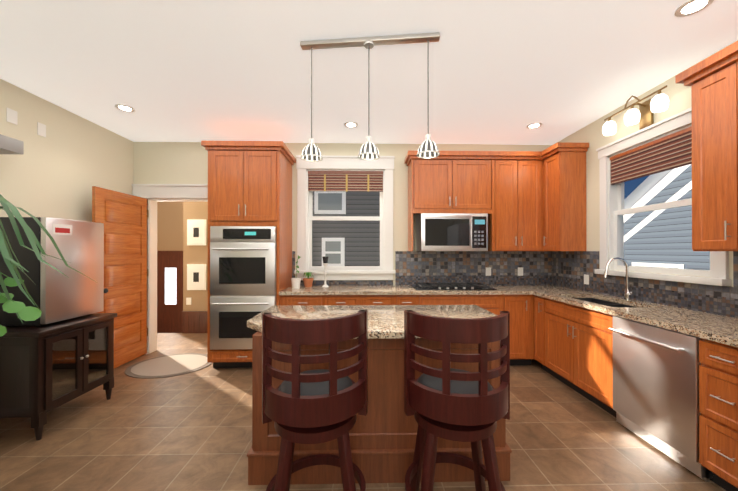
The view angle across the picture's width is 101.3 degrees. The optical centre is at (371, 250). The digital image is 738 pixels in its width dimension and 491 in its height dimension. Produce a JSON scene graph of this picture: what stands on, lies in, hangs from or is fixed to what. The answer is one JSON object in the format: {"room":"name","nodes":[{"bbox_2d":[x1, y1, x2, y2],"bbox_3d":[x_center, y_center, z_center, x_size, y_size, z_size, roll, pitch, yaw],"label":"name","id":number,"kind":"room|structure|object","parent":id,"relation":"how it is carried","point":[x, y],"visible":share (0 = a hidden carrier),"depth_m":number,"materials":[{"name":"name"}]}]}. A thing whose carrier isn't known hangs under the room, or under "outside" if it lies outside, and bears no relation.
{"room":"kitchen","nodes":[
{"label":"kitchen","id":0,"kind":"room"},
{"bbox_2d":[0,79,133,221],"bbox_3d":[-3.248,-0.045,1.458,0.150,2.880,5.600,0,0,-1],"label":"wall","id":1,"kind":"structure","parent":0,"point":[65,164],"depth_m":3.09,"materials":[{"name":"beige paint"}]},
{"bbox_2d":[6,108,17,124],"bbox_3d":[-3.196,-1.190,2.694,0.005,0.120,0.080,0,0,-1],"label":"electrical outlet","id":2,"kind":"object","parent":1,"relation":"attached to","point":[11,116],"visible":1,"depth_m":2.69,"materials":[{"name":"white plastic"}]},
{"bbox_2d":[0,134,23,153],"bbox_3d":[-3.060,-0.867,2.090,0.248,0.110,0.950,0,0,-1],"label":"shelf","id":3,"kind":"object","parent":1,"relation":"attached to","point":[9,145],"visible":1,"depth_m":2.49,"materials":[{"name":"grey"}]},
{"bbox_2d":[37,122,45,136],"bbox_3d":[-3.201,-1.169,2.941,0.005,0.120,0.075,0,0,-1],"label":"light switch","id":4,"kind":"object","parent":1,"relation":"attached to","point":[41,129],"visible":1,"depth_m":2.94,"materials":[{"name":"white plastic"}]},
{"bbox_2d":[157,202,181,250],"bbox_3d":[-4.004,0.378,6.316,1.550,3.690,0.150,0,0,-1],"label":"wall","id":5,"kind":"structure","parent":0,"point":[172,217],"depth_m":6.24,"materials":[{"name":"beige paint"}]},
{"bbox_2d":[157,251,182,332],"bbox_3d":[-4.111,1.087,6.186,1.010,2.150,0.096,0,0,-1],"label":"hall door","id":6,"kind":"structure","parent":5,"relation":"in","point":[169,289],"depth_m":6.21,"materials":[{"name":"brown wood"}]},
{"bbox_2d":[182,202,207,310],"bbox_3d":[-2.505,0.344,5.249,1.400,3.630,0.150,0,0,-1],"label":"wall","id":7,"kind":"structure","parent":0,"point":[192,254],"depth_m":5.16,"materials":[{"name":"beige paint"}]},
{"bbox_2d":[186,298,190,304],"bbox_3d":[-3.103,0.869,5.150,0.080,0.120,0.013,0,0,-1],"label":"light switch","id":8,"kind":"object","parent":7,"relation":"attached to","point":[188,301],"visible":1,"depth_m":5.14,"materials":[{"name":"white plastic"}]},
{"bbox_2d":[181,311,206,332],"bbox_3d":[-2.578,1.224,5.143,1.250,0.370,0.048,0,0,-1],"label":"trim","id":9,"kind":"structure","parent":7,"relation":"attached to","point":[194,321],"depth_m":5.13,"materials":[{"name":"brown wood"}]},
{"bbox_2d":[187,219,205,244],"bbox_3d":[-2.968,-0.301,5.147,0.310,0.440,0.033,0,0,-1],"label":"framed picture","id":10,"kind":"object","parent":7,"relation":"attached to","point":[196,231],"visible":0.98,"depth_m":5.13,"materials":[{"name":"white paper"}]},
{"bbox_2d":[187,264,205,289],"bbox_3d":[-2.968,0.459,5.145,0.310,0.440,0.033,0,0,-1],"label":"framed picture","id":11,"kind":"object","parent":7,"relation":"attached to","point":[196,276],"visible":0.93,"depth_m":5.13,"materials":[{"name":"white paper"}]},
{"bbox_2d":[133,142,551,285],"bbox_3d":[-0.348,-0.035,4.247,6.070,2.880,0.150,0,0,-1],"label":"wall","id":12,"kind":"structure","parent":0,"point":[170,162],"depth_m":4.16,"materials":[{"name":"beige paint"}]},
{"bbox_2d":[92,186,148,367],"bbox_3d":[-2.999,0.347,3.704,0.115,2.088,0.803,0,0,-1],"label":"kitchen door","id":13,"kind":"structure","parent":12,"relation":"in","point":[121,217],"depth_m":3.72,"materials":[{"name":"brown wood"}]},
{"bbox_2d":[132,184,207,353],"bbox_3d":[-2.612,0.258,4.174,1.220,2.295,0.195,0,0,-1],"label":"trim","id":14,"kind":"structure","parent":12,"relation":"attached to","point":[153,194],"depth_m":4.11,"materials":[{"name":"white wood"}]},
{"bbox_2d":[294,155,395,279],"bbox_3d":[-0.355,-0.440,4.213,1.370,1.700,0.220,0,0,-1],"label":"window","id":15,"kind":"structure","parent":12,"relation":"in","point":[344,173],"depth_m":4.16,"materials":[{"name":"white painted wood"},{"name":"glass"},{"name":"bamboo"}]},
{"bbox_2d":[413,205,472,252],"bbox_3d":[0.944,-0.257,3.991,0.638,0.538,0.415,0,0,-1],"label":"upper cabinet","id":16,"kind":"object","parent":12,"relation":"attached to","point":[439,228],"depth_m":3.82,"materials":[{"name":"metal"}]},
{"bbox_2d":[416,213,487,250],"bbox_3d":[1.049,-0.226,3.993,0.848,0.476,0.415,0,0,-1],"label":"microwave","id":17,"kind":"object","parent":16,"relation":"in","point":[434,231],"depth_m":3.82,"materials":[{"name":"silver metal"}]},
{"bbox_2d":[409,153,492,216],"bbox_3d":[1.040,-0.850,4.038,1.015,0.700,0.329,0,0,-1],"label":"upper cabinet","id":18,"kind":"object","parent":12,"relation":"attached to","point":[447,178],"depth_m":3.88,"materials":[{"name":"brown wood"}]},
{"bbox_2d":[473,205,488,252],"bbox_3d":[1.360,-0.257,4.000,0.226,0.538,0.415,0,0,-1],"label":"control panel","id":19,"kind":"object","parent":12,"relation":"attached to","point":[480,212],"depth_m":3.83,"materials":[{"name":"plastic"}]},
{"bbox_2d":[486,267,490,275],"bbox_3d":[1.626,0.298,4.200,0.075,0.115,0.004,0,0,-1],"label":"outlet","id":20,"kind":"object","parent":12,"relation":"attached to","point":[488,269],"depth_m":4.20,"materials":[{"name":"white plastic"}]},
{"bbox_2d":[489,157,520,252],"bbox_3d":[1.714,-0.593,4.052,0.334,1.215,0.329,0,0,-1],"label":"upper cabinet","id":21,"kind":"object","parent":12,"relation":"attached to","point":[497,232],"depth_m":3.89,"materials":[{"name":"brown wood"}]},
{"bbox_2d":[521,157,544,252],"bbox_3d":[2.056,-0.593,4.059,0.351,1.215,0.329,0,0,-1],"label":"upper cabinet","id":22,"kind":"object","parent":12,"relation":"attached to","point":[532,241],"depth_m":3.90,"materials":[{"name":"brown wood"}]},
{"bbox_2d":[0,333,725,490],"bbox_3d":[-0.983,1.804,2.426,7.420,0.810,7.750,0,0,-1],"label":"floor","id":23,"kind":"structure","parent":0,"point":[191,431],"depth_m":2.19,"materials":[{"name":"tile"}]},
{"bbox_2d":[0,313,116,440],"bbox_3d":[-2.727,0.999,2.536,0.659,0.800,0.700,0,0,-1],"label":"console","id":24,"kind":"object","parent":23,"relation":"on","point":[45,369],"visible":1,"depth_m":2.31,"materials":[{"name":"brown wood"}]},
{"bbox_2d":[0,217,103,325],"bbox_3d":[-2.761,0.171,2.603,0.473,0.853,0.530,0,0,-1],"label":"mini fridge","id":25,"kind":"object","parent":24,"relation":"on","point":[56,295],"visible":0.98,"depth_m":2.44,"materials":[{"name":"silver metal"}]},
{"bbox_2d":[125,353,212,378],"bbox_3d":[-2.442,1.398,3.701,0.940,0.009,0.800,0,0,-1],"label":"area rug","id":26,"kind":"object","parent":23,"relation":"on","point":[169,365],"visible":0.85,"depth_m":3.62,"materials":[{"name":"brown fabric"}]},
{"bbox_2d":[209,225,276,352],"bbox_3d":[-1.489,0.436,3.655,0.750,1.425,0.341,0,0,-1],"label":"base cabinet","id":27,"kind":"object","parent":23,"relation":"on","point":[242,258],"depth_m":3.49,"materials":[{"name":"metal"}]},
{"bbox_2d":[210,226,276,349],"bbox_3d":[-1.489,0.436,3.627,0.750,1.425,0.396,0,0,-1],"label":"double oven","id":28,"kind":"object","parent":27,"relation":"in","point":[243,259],"depth_m":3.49,"materials":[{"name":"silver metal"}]},
{"bbox_2d":[205,145,292,367],"bbox_3d":[-1.493,0.101,3.816,0.830,2.605,0.655,0,0,-1],"label":"tall cabinet","id":29,"kind":"object","parent":23,"relation":"on","point":[248,184],"depth_m":3.52,"materials":[{"name":"brown wood"}]},
{"bbox_2d":[281,297,324,304],"bbox_3d":[-0.827,0.964,3.847,0.499,0.880,0.617,0,0,-1],"label":"base cabinet","id":30,"kind":"object","parent":23,"relation":"on","point":[284,300],"depth_m":3.54,"materials":[{"name":"brown wood"}]},
{"bbox_2d":[262,310,367,490],"bbox_3d":[-0.273,0.847,1.508,0.503,1.103,0.496,0,0,-8],"label":"stool","id":31,"kind":"object","parent":23,"relation":"on","point":[315,406],"visible":1,"depth_m":1.33,"materials":[{"name":"brown wood"}]},
{"bbox_2d":[325,297,360,304],"bbox_3d":[-0.359,0.964,3.857,0.436,0.880,0.617,0,0,-1],"label":"base cabinet","id":32,"kind":"object","parent":23,"relation":"on","point":[328,300],"depth_m":3.55,"materials":[{"name":"brown wood"}]},
{"bbox_2d":[281,285,564,296],"bbox_3d":[0.733,0.504,3.861,3.619,0.040,0.635,0,0,-1],"label":"countertop","id":33,"kind":"structure","parent":32,"relation":"on","point":[316,290],"depth_m":3.60,"materials":[{"name":"beige stone"}]},
{"bbox_2d":[291,255,300,288],"bbox_3d":[-0.952,0.273,3.838,0.128,0.420,0.124,0,0,-1],"label":"pot","id":34,"kind":"object","parent":33,"relation":"on","point":[295,282],"visible":1,"depth_m":3.79,"materials":[{"name":"white ceramic"}]},
{"bbox_2d":[303,272,313,286],"bbox_3d":[-0.824,0.387,3.981,0.173,0.192,0.176,0,0,-1],"label":"terracotta pot","id":35,"kind":"object","parent":33,"relation":"on","point":[308,281],"visible":1,"depth_m":3.94,"materials":[{"name":"brown ceramic"}]},
{"bbox_2d":[322,256,328,286],"bbox_3d":[-0.608,0.284,4.015,0.090,0.399,0.090,0,0,-1],"label":"candlestick","id":36,"kind":"object","parent":33,"relation":"on","point":[325,261],"visible":1,"depth_m":4.00,"materials":[{"name":"white ceramic"}]},
{"bbox_2d":[409,281,496,288],"bbox_3d":[1.026,0.459,3.870,0.980,0.050,0.440,0,0,-1],"label":"cooktop","id":37,"kind":"object","parent":33,"relation":"in","point":[416,284],"depth_m":3.89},
{"bbox_2d":[361,297,396,304],"bbox_3d":[0.068,0.964,3.866,0.419,0.880,0.617,0,0,-1],"label":"base cabinet","id":38,"kind":"object","parent":23,"relation":"on","point":[364,300],"depth_m":3.56,"materials":[{"name":"brown wood"}]},
{"bbox_2d":[247,341,511,484],"bbox_3d":[0.047,0.957,2.183,1.590,0.880,0.748,0,0,-1],"label":"kitchen island","id":39,"kind":"object","parent":23,"relation":"on","point":[382,434],"depth_m":1.83,"materials":[{"name":"brown wood"}]},
{"bbox_2d":[247,305,496,340],"bbox_3d":[0.042,0.496,2.188,1.760,0.044,0.860,0,0,-1],"label":"island countertop","id":40,"kind":"structure","parent":39,"relation":"on","point":[385,322],"depth_m":2.23,"materials":[{"name":"beige stone"}]},
{"bbox_2d":[397,297,420,304],"bbox_3d":[0.409,0.964,3.874,0.264,0.880,0.617,0,0,-1],"label":"base cabinet","id":41,"kind":"object","parent":23,"relation":"on","point":[400,300],"depth_m":3.57,"materials":[{"name":"brown wood"}]},
{"bbox_2d":[404,310,509,490],"bbox_3d":[0.417,0.847,1.523,0.503,1.103,0.496,0,0,4],"label":"stool","id":42,"kind":"object","parent":23,"relation":"on","point":[446,401],"visible":1,"depth_m":1.35,"materials":[{"name":"brown wood"}]},
{"bbox_2d":[421,293,504,314],"bbox_3d":[1.041,0.964,3.887,0.999,0.880,0.617,0,0,-1],"label":"base cabinet","id":43,"kind":"object","parent":23,"relation":"on","point":[494,303],"depth_m":3.59,"materials":[{"name":"brown wood"}]},
{"bbox_2d":[505,293,532,365],"bbox_3d":[1.743,0.964,3.903,0.405,0.880,0.617,0,0,-1],"label":"base cabinet","id":44,"kind":"object","parent":23,"relation":"on","point":[519,305],"depth_m":3.60,"materials":[{"name":"brown wood"}]},
{"bbox_2d":[533,297,552,369],"bbox_3d":[2.243,0.963,3.475,0.617,0.880,0.240,0,0,-1],"label":"base cabinet","id":45,"kind":"object","parent":23,"relation":"on","point":[542,307],"depth_m":3.47,"materials":[{"name":"brown wood"}]},
{"bbox_2d":[545,317,604,409],"bbox_3d":[2.255,1.071,2.920,0.617,0.660,0.930,0,0,-1],"label":"base cabinet","id":46,"kind":"object","parent":23,"relation":"on","point":[574,353],"depth_m":2.87,"materials":[{"name":"brown wood"}]},
{"bbox_2d":[605,313,692,471],"bbox_3d":[2.266,0.958,2.162,0.629,0.880,0.666,0,0,-1],"label":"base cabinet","id":47,"kind":"object","parent":23,"relation":"on","point":[649,369],"depth_m":2.10,"materials":[{"name":"metal"}]},
{"bbox_2d":[533,289,737,348],"bbox_3d":[2.242,0.499,2.557,0.635,0.040,2.040,0,0,-1],"label":"countertop","id":48,"kind":"structure","parent":47,"relation":"on","point":[707,326],"depth_m":2.25,"materials":[{"name":"beige stone"}]},
{"bbox_2d":[575,298,633,306],"bbox_3d":[2.227,0.616,2.926,0.440,0.189,0.820,0,0,-1],"label":"sink","id":49,"kind":"object","parent":48,"relation":"in","point":[603,301],"depth_m":3.07,"materials":[{"name":"grey metal"}]},
{"bbox_2d":[603,257,632,299],"bbox_3d":[2.382,0.275,2.913,0.265,0.411,0.098,0,0,-1],"label":"faucet","id":50,"kind":"object","parent":48,"relation":"on","point":[627,293],"depth_m":2.92,"materials":[{"name":"silver metal"}]},
{"bbox_2d":[609,316,712,481],"bbox_3d":[2.211,0.960,2.140,0.646,0.875,0.616,0,0,-1],"label":"dishwasher","id":51,"kind":"object","parent":47,"relation":"in","point":[656,369],"depth_m":2.04,"materials":[{"name":"silver metal"}]},
{"bbox_2d":[693,337,737,490],"bbox_3d":[2.276,0.956,1.682,0.629,0.880,0.294,0,0,-1],"label":"base cabinet","id":52,"kind":"object","parent":23,"relation":"on","point":[715,367],"depth_m":1.74,"materials":[{"name":"brown wood"}]},
{"bbox_2d":[0,0,737,144],"bbox_3d":[-0.287,-1.535,1.453,6.070,0.100,5.750,0,0,-1],"label":"ceiling","id":53,"kind":"structure","parent":0,"point":[505,72],"depth_m":2.40,"materials":[{"name":"white paint"}]},
{"bbox_2d":[115,104,134,111],"bbox_3d":[-2.559,-1.475,3.149,0.170,0.006,0.170,0,0,-1],"label":"recessed light","id":54,"kind":"object","parent":53,"relation":"in","point":[125,108],"visible":1,"depth_m":3.15,"materials":[{"name":"white"}]},
{"bbox_2d":[344,121,357,127],"bbox_3d":[-0.238,-1.474,3.560,0.170,0.006,0.170,0,0,-1],"label":"recessed light","id":55,"kind":"object","parent":53,"relation":"in","point":[350,124],"visible":1,"depth_m":3.55,"materials":[{"name":"white"}]},
{"bbox_2d":[300,32,439,161],"bbox_3d":[-0.016,-1.066,2.123,0.980,0.828,0.156,0,0,5],"label":"pendant light","id":56,"kind":"object","parent":53,"relation":"hanging from","point":[368,150],"visible":1,"depth_m":2.11,"materials":[{"name":"silver metal"}]},
{"bbox_2d":[526,123,542,128],"bbox_3d":[1.932,-1.474,3.587,0.170,0.006,0.170,0,0,-1],"label":"recessed light","id":57,"kind":"object","parent":53,"relation":"in","point":[533,125],"visible":1,"depth_m":3.58,"materials":[{"name":"white"}]},
{"bbox_2d":[674,0,713,17],"bbox_3d":[1.960,-1.480,1.837,0.170,0.006,0.170,0,0,-1],"label":"recessed light","id":58,"kind":"object","parent":53,"relation":"in","point":[689,8],"visible":1,"depth_m":1.84,"materials":[{"name":"white"}]},
{"bbox_2d":[518,267,522,275],"bbox_3d":[2.076,0.298,4.210,0.075,0.115,0.004,0,0,-1],"label":"outlet","id":59,"kind":"object","parent":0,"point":[520,269],"depth_m":4.21,"materials":[{"name":"white plastic"}]},
{"bbox_2d":[553,301,604,332],"bbox_3d":[2.012,0.616,2.921,0.010,0.189,0.800,0,0,-1],"label":"drawer front","id":60,"kind":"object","parent":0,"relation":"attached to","point":[594,320],"depth_m":2.81,"materials":[{"name":"brown wood"}]},
{"bbox_2d":[553,40,737,317],"bbox_3d":[2.673,-0.044,1.513,0.150,2.880,5.450,0,0,-1],"label":"wall","id":61,"kind":"structure","parent":0,"point":[677,94],"depth_m":3.38,"materials":[{"name":"beige paint"}]},
{"bbox_2d":[541,145,588,252],"bbox_3d":[2.384,-0.594,3.734,0.325,1.215,0.300,0,0,-1],"label":"upper cabinet","id":62,"kind":"object","parent":61,"relation":"attached to","point":[563,171],"depth_m":3.59,"materials":[{"name":"brown wood"}]},
{"bbox_2d":[584,274,588,284],"bbox_3d":[2.539,0.345,3.571,0.004,0.115,0.075,0,0,-1],"label":"outlet","id":63,"kind":"object","parent":61,"relation":"attached to","point":[586,276],"depth_m":3.57,"materials":[{"name":"white plastic"}]},
{"bbox_2d":[602,85,668,135],"bbox_3d":[2.464,-1.288,2.808,0.206,0.297,0.640,0,0,-1],"label":"sconce","id":64,"kind":"object","parent":61,"relation":"attached to","point":[643,115],"visible":0.98,"depth_m":2.78,"materials":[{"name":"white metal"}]},
{"bbox_2d":[595,107,731,285],"bbox_3d":[2.610,-0.435,2.776,0.220,1.390,1.205,0,0,-1],"label":"window","id":65,"kind":"structure","parent":61,"relation":"in","point":[670,148],"depth_m":2.85,"materials":[{"name":"white painted wood"},{"name":"glass"},{"name":"bamboo"}]},
{"bbox_2d":[685,49,737,252],"bbox_3d":[2.424,-0.601,1.874,0.325,1.215,0.540,0,0,-1],"label":"upper cabinet","id":66,"kind":"object","parent":61,"relation":"attached to","point":[714,90],"depth_m":1.99,"materials":[{"name":"brown wood"}]},
{"bbox_3d":[-2.762,0.922,1.885,0.340,0.950,0.340,0,0,-1],"label":"plant stand","id":67,"kind":"object","parent":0,"visible":0},
{"bbox_2d":[0,194,96,336],"bbox_3d":[-2.357,0.089,1.715,1.033,0.977,0.865,0,0,-1],"label":"plant","id":68,"kind":"object","parent":67,"relation":"on","point":[21,310],"visible":1,"depth_m":1.91,"materials":[{"name":"green plant"}]},
{"label":"outside","id":69,"kind":"structure","parent":0,"visible":0},
{"bbox_2d":[312,191,379,265],"bbox_3d":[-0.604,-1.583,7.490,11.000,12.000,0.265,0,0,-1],"label":"house","id":70,"kind":"structure","parent":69,"point":[347,243],"depth_m":7.42,"materials":[{"name":"grey wood"}]},
{"bbox_2d":[624,164,709,269],"bbox_3d":[8.207,-0.053,7.110,4.400,8.938,10.000,0,0,-1],"label":"house","id":71,"kind":"structure","parent":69,"point":[662,238],"depth_m":6.62,"materials":[{"name":"blue"}]}
]}

